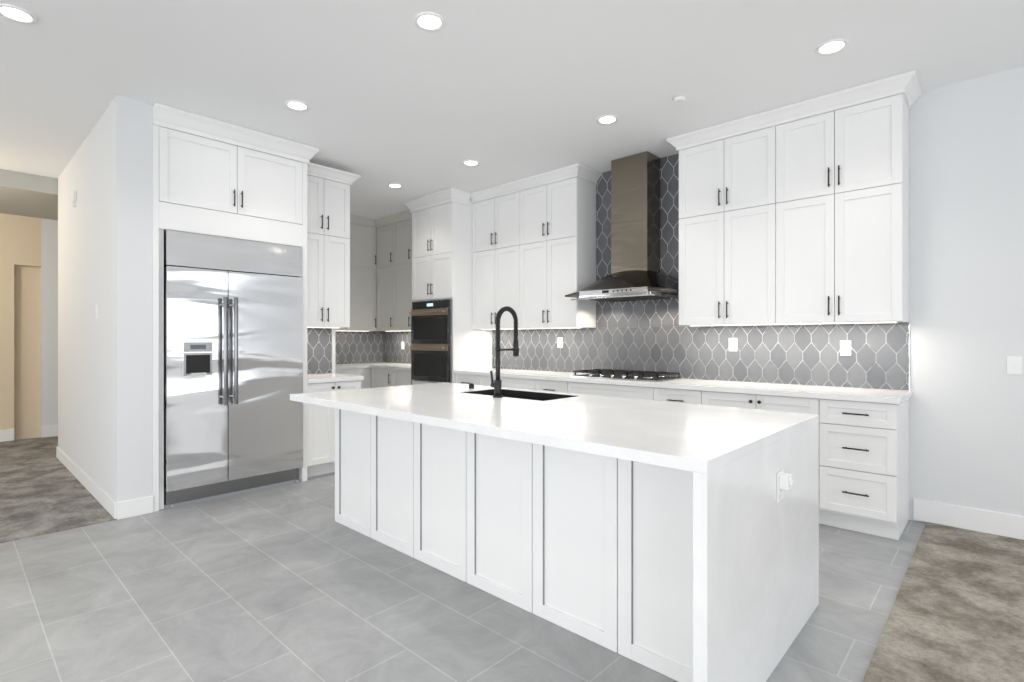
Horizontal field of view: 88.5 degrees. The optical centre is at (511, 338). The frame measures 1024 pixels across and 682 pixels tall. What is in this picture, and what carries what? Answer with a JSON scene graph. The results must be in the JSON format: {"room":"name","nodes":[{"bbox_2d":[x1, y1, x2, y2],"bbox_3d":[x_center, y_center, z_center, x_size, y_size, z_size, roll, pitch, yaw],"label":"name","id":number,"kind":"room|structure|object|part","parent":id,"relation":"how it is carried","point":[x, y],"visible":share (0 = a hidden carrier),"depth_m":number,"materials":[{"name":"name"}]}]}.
{"room":"kitchen","nodes":[
{"label":"kitchen","id":0,"kind":"room"},
{"bbox_2d":[0,213,57,439],"bbox_3d":[-7.769,-0.228,5.263,0.150,3.055,7.150,0,0,43],"label":"wall","id":1,"kind":"structure","parent":0,"point":[28,327],"depth_m":6.86,"materials":[{"name":"beige paint"}]},
{"bbox_2d":[0,429,13,441],"bbox_3d":[-8.236,1.215,4.639,0.014,0.150,5.600,0,0,43],"label":"baseboard","id":2,"kind":"structure","parent":1,"relation":"attached to","point":[6,434],"depth_m":6.64,"materials":[{"name":"white wood"}]},
{"bbox_2d":[42,425,57,437],"bbox_3d":[-5.777,1.215,7.282,0.023,0.150,1.100,0,0,43],"label":"baseboard","id":3,"kind":"structure","parent":1,"relation":"attached to","point":[47,431],"depth_m":6.94,"materials":[{"name":"white wood"}]},
{"bbox_2d":[0,169,57,219],"bbox_3d":[-7.163,-1.667,4.600,1.640,0.174,6.999,0,0,43],"label":"ceiling","id":4,"kind":"structure","parent":0,"point":[28,195],"depth_m":5.79,"materials":[{"name":"grey paint"}]},
{"bbox_2d":[0,436,116,542],"bbox_3d":[-6.101,1.345,3.613,4.540,0.110,7.000,0,0,43],"label":"floor","id":5,"kind":"structure","parent":0,"point":[43,490],"depth_m":4.34,"materials":[{"name":"brown carpet"}]},
{"bbox_2d":[58,95,334,502],"bbox_3d":[-3.204,-0.228,5.523,2.890,3.055,2.060,0,0,43],"label":"wall","id":6,"kind":"structure","parent":0,"point":[105,358],"depth_m":3.95,"materials":[{"name":"white paint"}]},
{"bbox_2d":[72,190,76,206],"bbox_3d":[-4.130,-1.320,4.959,0.110,0.140,0.024,0,0,43],"label":"thermostat","id":7,"kind":"object","parent":6,"relation":"attached to","point":[74,196],"visible":1,"depth_m":4.93,"materials":[{"name":"white plastic"}]},
{"bbox_2d":[56,447,152,519],"bbox_3d":[-3.829,1.237,4.839,2.904,0.125,0.236,0,0,43],"label":"baseboard","id":8,"kind":"structure","parent":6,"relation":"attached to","point":[124,509],"depth_m":3.93,"materials":[{"name":"white wood"}]},
{"bbox_2d":[307,328,331,373],"bbox_3d":[-2.157,0.125,5.492,0.004,0.490,0.591,0,0,43],"label":"backsplash","id":9,"kind":"structure","parent":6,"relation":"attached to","point":[319,350],"depth_m":5.60,"materials":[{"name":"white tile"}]},
{"bbox_2d":[307,162,360,327],"bbox_3d":[-1.958,-0.898,5.346,0.494,1.573,0.647,0,0,43],"label":"upper cabinet","id":10,"kind":"object","parent":6,"relation":"attached to","point":[328,247],"visible":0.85,"depth_m":5.23,"materials":[{"name":"white wood"}]},
{"bbox_2d":[354,228,380,363],"bbox_3d":[-2.706,-0.228,7.707,0.150,3.055,1.820,0,0,43],"label":"wall","id":11,"kind":"structure","parent":0,"point":[376,281],"depth_m":8.23,"materials":[{"name":"white paint"}]},
{"bbox_2d":[335,215,374,331],"bbox_3d":[-2.519,-0.932,7.483,0.424,1.640,1.889,0,0,43],"label":"upper cabinet","id":12,"kind":"object","parent":11,"relation":"attached to","point":[362,230],"depth_m":7.65,"materials":[{"name":"white wood"}]},
{"bbox_2d":[335,331,383,363],"bbox_3d":[-2.637,0.125,7.644,0.030,0.489,1.812,0,0,43],"label":"backsplash","id":13,"kind":"structure","parent":11,"relation":"attached to","point":[352,347],"depth_m":8.00,"materials":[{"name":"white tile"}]},
{"bbox_2d":[0,475,925,681],"bbox_3d":[-2.856,1.350,2.458,6.770,0.100,9.720,0,0,43],"label":"floor","id":14,"kind":"structure","parent":0,"point":[295,582],"depth_m":2.52,"materials":[{"name":"grey tile"}]},
{"bbox_2d":[164,230,302,508],"bbox_3d":[-2.467,0.235,4.574,0.737,2.130,1.060,0,0,43],"label":"refrigerator","id":15,"kind":"object","parent":14,"relation":"on","point":[233,354],"visible":0.96,"depth_m":4.31,"materials":[{"name":"silver metal"}]},
{"bbox_2d":[153,102,318,511],"bbox_3d":[-2.474,-0.227,4.613,0.734,3.052,1.278,0,0,43],"label":"surround","id":16,"kind":"object","parent":14,"relation":"on","point":[214,177],"visible":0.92,"depth_m":4.27,"materials":[{"name":"white wood"}]},
{"bbox_2d":[307,373,363,476],"bbox_3d":[-1.916,0.835,5.265,0.666,0.930,0.586,0,0,43],"label":"base cabinet","id":17,"kind":"object","parent":14,"relation":"on","point":[320,440],"visible":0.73,"depth_m":4.98,"materials":[{"name":"white wood"}]},
{"bbox_2d":[335,362,393,388],"bbox_3d":[-2.416,0.835,7.440,0.630,0.930,1.813,0,0,43],"label":"base cabinet","id":18,"kind":"object","parent":14,"relation":"on","point":[360,369],"depth_m":7.35,"materials":[{"name":"white wood"}]},
{"bbox_2d":[369,363,412,387],"bbox_3d":[-1.419,0.835,7.307,1.013,0.930,0.651,0,0,43],"label":"base cabinet","id":19,"kind":"object","parent":14,"relation":"on","point":[381,374],"depth_m":7.18,"materials":[{"name":"white wood"}]},
{"bbox_2d":[403,187,491,384],"bbox_3d":[-0.791,-0.227,6.661,0.932,3.052,0.744,0,0,43],"label":"tall cabinet","id":20,"kind":"object","parent":14,"relation":"on","point":[441,244],"visible":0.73,"depth_m":6.36,"materials":[{"name":"white wood"}]},
{"bbox_2d":[409,299,451,382],"bbox_3d":[-0.806,0.025,6.645,0.750,0.990,0.729,0,0,43],"label":"wall oven","id":21,"kind":"object","parent":20,"relation":"in","point":[431,341],"visible":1,"depth_m":6.38,"materials":[{"name":"black"}]},
{"bbox_2d":[290,390,818,681],"bbox_3d":[0.010,0.855,3.048,2.833,0.890,1.344,0,0,43],"label":"kitchen island","id":22,"kind":"object","parent":14,"relation":"on","point":[677,541],"depth_m":2.29,"materials":[{"name":"white wood"}]},
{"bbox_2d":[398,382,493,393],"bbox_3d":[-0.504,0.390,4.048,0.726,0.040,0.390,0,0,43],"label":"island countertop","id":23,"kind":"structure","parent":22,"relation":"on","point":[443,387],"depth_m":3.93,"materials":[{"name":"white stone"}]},
{"bbox_2d":[461,389,575,400],"bbox_3d":[0.040,0.512,3.543,0.796,0.279,0.426,0,0,43],"label":"sink","id":24,"kind":"object","parent":23,"relation":"in","point":[527,395],"visible":0.08,"depth_m":3.75,"materials":[{"name":"black metal"}]},
{"bbox_2d":[490,306,519,397],"bbox_3d":[-0.048,0.079,3.408,0.099,0.580,0.226,0,0,43],"label":"faucet","id":25,"kind":"object","parent":22,"relation":"on","point":[496,384],"visible":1,"depth_m":3.33,"materials":[{"name":"black metal"}]},
{"bbox_2d":[777,470,792,501],"bbox_3d":[1.091,0.590,2.098,0.046,0.116,0.072,0,0,43],"label":"outlet","id":26,"kind":"object","parent":22,"relation":"attached to","point":[784,481],"visible":1,"depth_m":2.08,"materials":[{"name":"white plastic"}]},
{"bbox_2d":[454,368,911,539],"bbox_3d":[1.090,0.805,4.980,4.255,0.989,0.651,0,0,43],"label":"base cabinet","id":27,"kind":"object","parent":14,"relation":"on","point":[863,460],"depth_m":3.60,"materials":[{"name":"white wood"}]},
{"bbox_3d":[1.075,0.340,5.004,0.910,0.059,0.500,0,0,43],"label":"cooktop","id":28,"kind":"part","parent":27,"relation":"part of","materials":[{"name":"metal"}]},
{"bbox_2d":[0,0,1023,219],"bbox_3d":[-2.188,-1.815,1.832,13.000,0.120,10.010,0,0,43],"label":"ceiling","id":29,"kind":"structure","parent":0,"point":[501,92],"depth_m":3.41,"materials":[{"name":"white paint"}]},
{"bbox_2d":[0,4,36,23],"bbox_3d":[-2.675,-1.750,2.836,0.170,0.008,0.170,0,0,43],"label":"recessed light","id":30,"kind":"object","parent":29,"relation":"in","point":[15,13],"visible":1,"depth_m":2.84,"materials":[{"name":"white plastic"}]},
{"bbox_2d":[285,100,308,110],"bbox_3d":[-1.613,-1.750,3.952,0.170,0.008,0.170,0,0,43],"label":"recessed light","id":31,"kind":"object","parent":29,"relation":"in","point":[296,105],"visible":1,"depth_m":3.94,"materials":[{"name":"white plastic"}]},
{"bbox_2d":[387,183,402,187],"bbox_3d":[-1.337,-1.750,6.014,0.170,0.008,0.170,0,0,43],"label":"recessed light","id":32,"kind":"object","parent":29,"relation":"in","point":[393,185],"visible":0.96,"depth_m":6.00,"materials":[{"name":"white plastic"}]},
{"bbox_2d":[414,12,444,30],"bbox_3d":[-0.456,-1.750,2.905,0.170,0.008,0.170,0,0,43],"label":"recessed light","id":33,"kind":"object","parent":29,"relation":"in","point":[428,21],"visible":1,"depth_m":2.90,"materials":[{"name":"white plastic"}]},
{"bbox_2d":[462,160,478,165],"bbox_3d":[-0.409,-1.750,5.235,0.170,0.008,0.170,0,0,43],"label":"recessed light","id":34,"kind":"object","parent":29,"relation":"in","point":[470,162],"visible":1,"depth_m":5.24,"materials":[{"name":"white plastic"}]},
{"bbox_2d":[597,115,617,124],"bbox_3d":[0.762,-1.750,4.204,0.170,0.008,0.170,0,0,43],"label":"recessed light","id":35,"kind":"object","parent":29,"relation":"in","point":[607,119],"visible":1,"depth_m":4.20,"materials":[{"name":"white plastic"}]},
{"bbox_2d":[673,95,686,104],"bbox_3d":[1.222,-1.740,3.832,0.100,0.030,0.100,0,0,43],"label":"smoke detector","id":36,"kind":"object","parent":29,"relation":"attached to","point":[679,99],"visible":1,"depth_m":3.80,"materials":[{"name":"white plastic"}]},
{"bbox_2d":[815,39,848,54],"bbox_3d":[1.919,-1.750,3.157,0.170,0.008,0.170,0,0,43],"label":"recessed light","id":37,"kind":"object","parent":29,"relation":"in","point":[833,46],"visible":1,"depth_m":3.15,"materials":[{"name":"white plastic"}]},
{"bbox_2d":[385,66,1023,522],"bbox_3d":[1.920,-0.228,4.753,10.950,3.055,0.140,0,0,43],"label":"wall","id":38,"kind":"structure","parent":0,"point":[967,274],"depth_m":3.57,"materials":[{"name":"white paint"}]},
{"bbox_2d":[375,210,412,331],"bbox_3d":[-1.409,-0.932,7.452,1.194,1.640,0.424,0,0,43],"label":"upper cabinet","id":39,"kind":"object","parent":38,"relation":"attached to","point":[394,270],"depth_m":7.52,"materials":[{"name":"white wood"}]},
{"bbox_2d":[384,331,411,363],"bbox_3d":[-1.422,0.125,7.746,1.613,0.489,0.014,0,0,43],"label":"backsplash","id":40,"kind":"structure","parent":38,"relation":"attached to","point":[393,353],"depth_m":8.06,"materials":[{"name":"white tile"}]},
{"bbox_2d":[470,179,521,329],"bbox_3d":[-0.061,-0.936,6.254,0.842,1.632,0.348,0,0,43],"label":"upper cabinet","id":41,"kind":"object","parent":38,"relation":"attached to","point":[496,212],"depth_m":6.12,"materials":[{"name":"white wood"}]},
{"bbox_2d":[522,163,597,328],"bbox_3d":[0.469,-0.936,5.763,0.842,1.632,0.348,0,0,43],"label":"upper cabinet","id":42,"kind":"object","parent":38,"relation":"attached to","point":[533,250],"depth_m":5.54,"materials":[{"name":"white wood"}]},
{"bbox_2d":[565,151,678,301],"bbox_3d":[1.088,-1.063,5.011,1.076,1.378,0.589,0,0,43],"label":"range hood","id":43,"kind":"object","parent":38,"relation":"attached to","point":[636,274],"visible":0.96,"depth_m":4.99,"materials":[{"name":"silver metal"}]},
{"bbox_2d":[492,154,909,389],"bbox_3d":[1.304,-0.692,5.221,4.240,2.124,0.007,0,0,43],"label":"backsplash","id":44,"kind":"structure","parent":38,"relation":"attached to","point":[645,335],"depth_m":4.97,"materials":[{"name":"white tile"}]},
{"bbox_2d":[557,337,562,347],"bbox_3d":[0.541,0.040,5.921,0.072,0.116,0.009,0,0,43],"label":"electrical outlet","id":45,"kind":"object","parent":44,"relation":"attached to","point":[559,342],"visible":1,"depth_m":5.92,"materials":[{"name":"white plastic"}]},
{"bbox_2d":[729,338,736,350],"bbox_3d":[1.942,0.050,4.622,0.072,0.116,0.009,0,0,43],"label":"electrical outlet","id":46,"kind":"object","parent":44,"relation":"attached to","point":[732,344],"visible":1,"depth_m":4.62,"materials":[{"name":"white plastic"}]},
{"bbox_2d":[840,341,850,355],"bbox_3d":[2.565,0.070,4.044,0.072,0.116,0.009,0,0,43],"label":"electrical outlet","id":47,"kind":"object","parent":44,"relation":"attached to","point":[845,348],"visible":1,"depth_m":4.04,"materials":[{"name":"white plastic"}]},
{"bbox_2d":[678,106,785,325],"bbox_3d":[1.889,-0.936,4.446,0.852,1.632,0.348,0,0,43],"label":"upper cabinet","id":48,"kind":"object","parent":38,"relation":"attached to","point":[732,175],"depth_m":4.29,"materials":[{"name":"white wood"}]},
{"bbox_2d":[786,74,909,324],"bbox_3d":[2.426,-0.936,3.948,0.852,1.632,0.348,0,0,43],"label":"upper cabinet","id":49,"kind":"object","parent":38,"relation":"attached to","point":[797,213],"depth_m":3.74,"materials":[{"name":"white wood"}]},
{"bbox_2d":[913,498,1023,539],"bbox_3d":[4.321,1.215,2.420,3.954,0.150,0.014,0,0,43],"label":"baseboard","id":50,"kind":"structure","parent":38,"relation":"attached to","point":[992,522],"depth_m":3.55,"materials":[{"name":"white wood"}]},
{"bbox_2d":[1007,356,1021,373],"bbox_3d":[3.257,0.170,3.408,0.072,0.116,0.011,0,0,43],"label":"light switch","id":51,"kind":"object","parent":38,"relation":"attached to","point":[1014,364],"visible":1,"depth_m":3.41,"materials":[{"name":"white plastic"}]},
{"bbox_2d":[862,522,1023,681],"bbox_3d":[1.048,1.345,-1.164,3.880,0.110,9.720,0,0,43],"label":"floor","id":52,"kind":"structure","parent":0,"point":[956,614],"depth_m":2.45,"materials":[{"name":"brown carpet"}]}
]}

